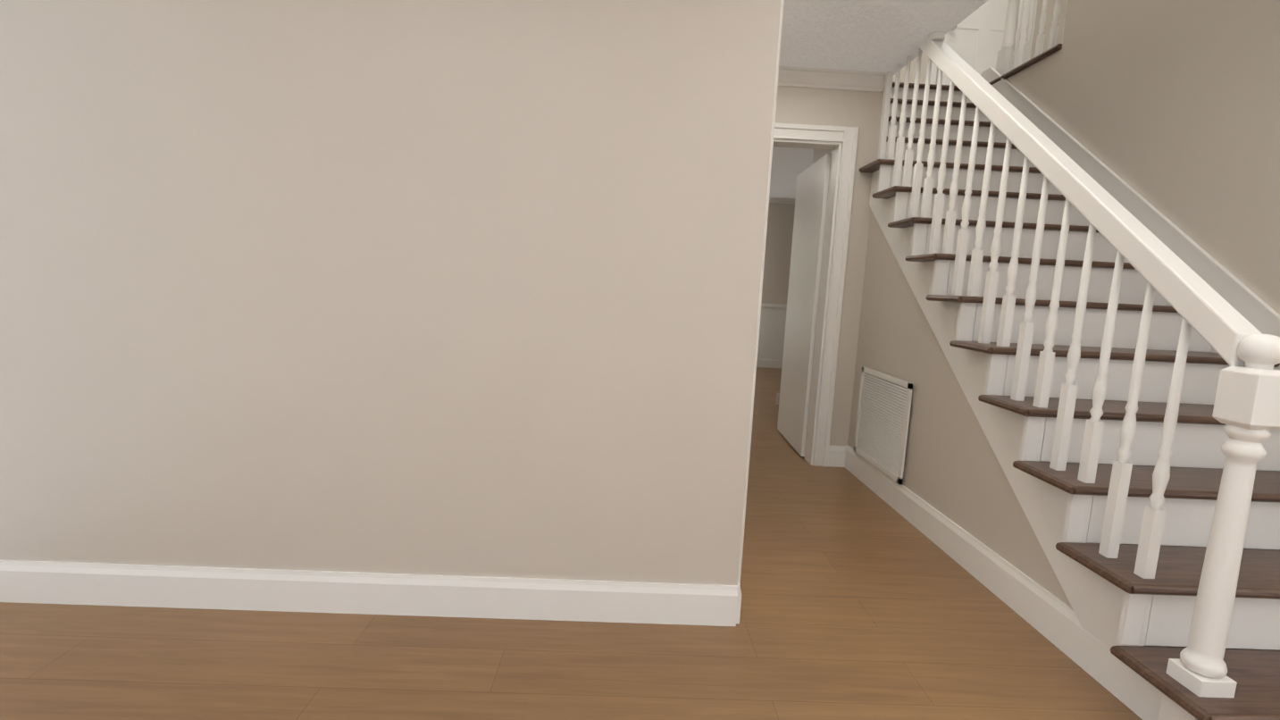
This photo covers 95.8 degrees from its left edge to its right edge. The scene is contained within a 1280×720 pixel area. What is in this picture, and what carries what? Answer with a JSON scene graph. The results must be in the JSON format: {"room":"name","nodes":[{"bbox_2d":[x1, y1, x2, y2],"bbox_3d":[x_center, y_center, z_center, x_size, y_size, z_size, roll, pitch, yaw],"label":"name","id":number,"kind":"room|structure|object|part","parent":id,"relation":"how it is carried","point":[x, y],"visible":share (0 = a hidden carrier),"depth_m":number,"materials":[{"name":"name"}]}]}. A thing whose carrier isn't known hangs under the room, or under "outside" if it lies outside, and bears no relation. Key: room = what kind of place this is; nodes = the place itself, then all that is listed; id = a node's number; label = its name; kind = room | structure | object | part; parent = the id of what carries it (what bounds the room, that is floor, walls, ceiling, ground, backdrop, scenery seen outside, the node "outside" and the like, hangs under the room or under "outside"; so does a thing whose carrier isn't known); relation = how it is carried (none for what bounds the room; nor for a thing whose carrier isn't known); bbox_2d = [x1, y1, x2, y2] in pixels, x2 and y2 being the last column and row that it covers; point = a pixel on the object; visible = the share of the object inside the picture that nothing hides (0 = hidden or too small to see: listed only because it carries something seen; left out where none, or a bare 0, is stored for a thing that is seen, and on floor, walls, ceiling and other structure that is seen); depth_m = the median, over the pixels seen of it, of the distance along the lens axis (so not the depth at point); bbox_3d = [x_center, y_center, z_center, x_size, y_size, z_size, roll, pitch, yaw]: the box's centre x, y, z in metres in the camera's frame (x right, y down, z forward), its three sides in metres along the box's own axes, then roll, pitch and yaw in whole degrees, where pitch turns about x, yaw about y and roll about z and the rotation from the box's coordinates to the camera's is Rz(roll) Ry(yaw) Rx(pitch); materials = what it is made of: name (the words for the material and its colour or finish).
{"room":"entrance hallway","nodes":[
{"label":"entrance hallway","id":0,"kind":"room"},
{"bbox_2d":[0,0,743,584],"bbox_3d":[-1.022,-0.390,1.861,2.585,2.470,0.140,3,7,-2],"label":"wall","id":1,"kind":"structure","parent":0,"point":[404,286],"depth_m":1.81,"materials":[{"name":"beige paint"}]},
{"bbox_2d":[0,559,741,626],"bbox_3d":[-1.011,0.777,1.936,2.716,0.140,0.016,3,7,-2],"label":"baseboard","id":2,"kind":"structure","parent":1,"relation":"attached to","point":[20,581],"depth_m":1.93,"materials":[{"name":"white wood"}]},
{"bbox_2d":[0,367,1279,719],"bbox_3d":[0.072,0.776,3.277,4.950,0.100,12.000,3,7,-2],"label":"floor","id":3,"kind":"structure","parent":0,"point":[861,601],"depth_m":1.78,"materials":[{"name":"brown wood"}]},
{"bbox_2d":[859,31,1279,719],"bbox_3d":[1.956,-0.560,2.849,1.190,2.840,3.401,3,7,-2],"label":"staircase","id":4,"kind":"structure","parent":3,"relation":"on","point":[1018,228],"depth_m":2.07,"materials":[{"name":"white wood"}]},
{"bbox_3d":[1.484,-0.818,2.237,0.066,1.471,1.868,3,7,-2],"label":"handrail","id":5,"kind":"part","parent":4,"relation":"part of","materials":[{"name":"white wood"}]},
{"bbox_2d":[703,0,781,585],"bbox_3d":[0.309,-0.441,2.754,0.115,2.470,1.870,3,7,-2],"label":"wall","id":6,"kind":"structure","parent":0,"point":[758,48],"depth_m":1.84,"materials":[{"name":"beige paint"}]},
{"bbox_2d":[737,0,784,585],"bbox_3d":[0.320,-0.235,2.433,0.136,2.145,1.070,3,7,-2],"label":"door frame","id":7,"kind":"structure","parent":6,"relation":"attached to","point":[762,270],"depth_m":1.89,"materials":[{"name":"white wood"}]},
{"bbox_2d":[761,202,794,304],"bbox_3d":[-0.013,-1.209,8.533,4.880,2.470,0.140,3,7,-2],"label":"wall","id":8,"kind":"structure","parent":0,"point":[778,251],"depth_m":8.46,"materials":[{"name":"beige paint"}]},
{"bbox_2d":[756,359,782,368],"bbox_3d":[1.855,0.042,8.657,1.030,0.140,0.016,3,7,-2],"label":"baseboard","id":9,"kind":"structure","parent":8,"relation":"attached to","point":[760,363],"depth_m":8.65,"materials":[{"name":"white wood"}]},
{"bbox_2d":[757,303,786,359],"bbox_3d":[0.022,-0.442,8.549,4.740,0.950,0.030,3,7,-2],"label":"wainscoting","id":10,"kind":"structure","parent":8,"relation":"attached to","point":[772,330],"depth_m":8.60,"materials":[{"name":"white wood"}]},
{"bbox_2d":[769,197,795,204],"bbox_3d":[0.117,-2.380,8.276,4.740,0.070,0.070,3,7,-2],"label":"crown molding","id":11,"kind":"structure","parent":8,"relation":"attached to","point":[779,200],"depth_m":8.31,"materials":[{"name":"white wood"}]},
{"bbox_2d":[812,149,831,163],"bbox_3d":[1.401,-0.588,4.286,0.125,2.470,0.880,3,7,-2],"label":"wall","id":12,"kind":"structure","parent":0,"point":[818,154],"depth_m":4.45,"materials":[{"name":"beige paint"}]},
{"bbox_2d":[774,85,884,463],"bbox_3d":[-0.438,-0.605,3.731,3.830,2.470,0.140,3,7,-2],"label":"wall","id":13,"kind":"structure","parent":0,"point":[862,110],"depth_m":3.63,"materials":[{"name":"beige paint"}]},
{"bbox_2d":[777,153,831,456],"bbox_3d":[1.192,-0.384,4.263,0.067,2.028,0.789,3,7,-2],"label":"hall door","id":14,"kind":"structure","parent":13,"relation":"in","point":[807,247],"depth_m":4.16,"materials":[{"name":"white wood"}]},
{"bbox_2d":[772,122,859,466],"bbox_3d":[0.838,-0.396,3.785,0.920,2.165,0.184,3,7,-2],"label":"door frame","id":15,"kind":"structure","parent":13,"relation":"attached to","point":[818,136],"depth_m":3.71,"materials":[{"name":"white wood"}]},
{"bbox_2d":[778,66,886,92],"bbox_3d":[0.995,-1.709,3.502,1.000,0.085,0.085,3,7,-2],"label":"crown molding","id":16,"kind":"structure","parent":13,"relation":"attached to","point":[828,79],"depth_m":3.50,"materials":[{"name":"white wood"}]},
{"bbox_2d":[769,0,987,198],"bbox_3d":[2.421,-1.733,2.997,9.400,0.230,12.000,3,7,-2],"label":"ceiling","id":17,"kind":"structure","parent":0,"point":[883,36],"depth_m":2.99,"materials":[{"name":"white paint"}]},
{"bbox_2d":[892,0,1068,84],"bbox_3d":[2.780,-3.387,5.481,3.100,2.440,0.140,3,7,-2],"label":"wall","id":18,"kind":"structure","parent":0,"point":[1050,5],"depth_m":5.47,"materials":[{"name":"beige paint"}]},
{"bbox_2d":[776,0,1037,404],"bbox_3d":[2.575,-1.892,5.591,2.150,4.830,0.022,3,7,-2],"label":"door frame","id":19,"kind":"structure","parent":18,"relation":"attached to","point":[933,73],"depth_m":5.47,"materials":[{"name":"white wood"}]},
{"bbox_2d":[936,0,1029,85],"bbox_3d":[3.233,-3.158,5.396,0.780,2.028,0.099,3,7,-2],"label":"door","id":20,"kind":"structure","parent":18,"relation":"in","point":[974,40],"depth_m":5.43,"materials":[{"name":"white wood"}]},
{"bbox_2d":[847,209,1165,646],"bbox_3d":[1.495,-0.063,2.586,0.100,1.879,2.350,3,7,-2],"label":"wall","id":21,"kind":"structure","parent":0,"point":[954,472],"depth_m":2.79,"materials":[{"name":"beige paint"}]},
{"bbox_2d":[853,366,912,484],"bbox_3d":[1.385,0.348,3.334,0.012,0.540,0.630,3,7,-2],"label":"air vent","id":22,"kind":"object","parent":21,"relation":"in","point":[882,418],"visible":1,"depth_m":3.29,"materials":[{"name":"white metal"}]},
{"bbox_2d":[836,444,1162,719],"bbox_3d":[1.384,0.790,2.696,0.040,0.150,2.350,3,7,-2],"label":"baseboard","id":23,"kind":"structure","parent":21,"relation":"attached to","point":[1047,614],"depth_m":2.14,"materials":[{"name":"white wood"}]},
{"bbox_2d":[988,0,1065,84],"bbox_3d":[2.673,-2.504,3.906,0.178,1.083,0.829,3,7,-2],"label":"railing","id":24,"kind":"object","parent":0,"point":[1007,67],"visible":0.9,"depth_m":4.02,"materials":[{"name":"white wood"}]},
{"bbox_2d":[1005,0,1279,550],"bbox_3d":[2.670,-1.707,3.005,0.140,5.140,12.000,3,7,-2],"label":"wall","id":25,"kind":"structure","parent":0,"point":[1169,110],"depth_m":2.72,"materials":[{"name":"beige paint"}]}
]}

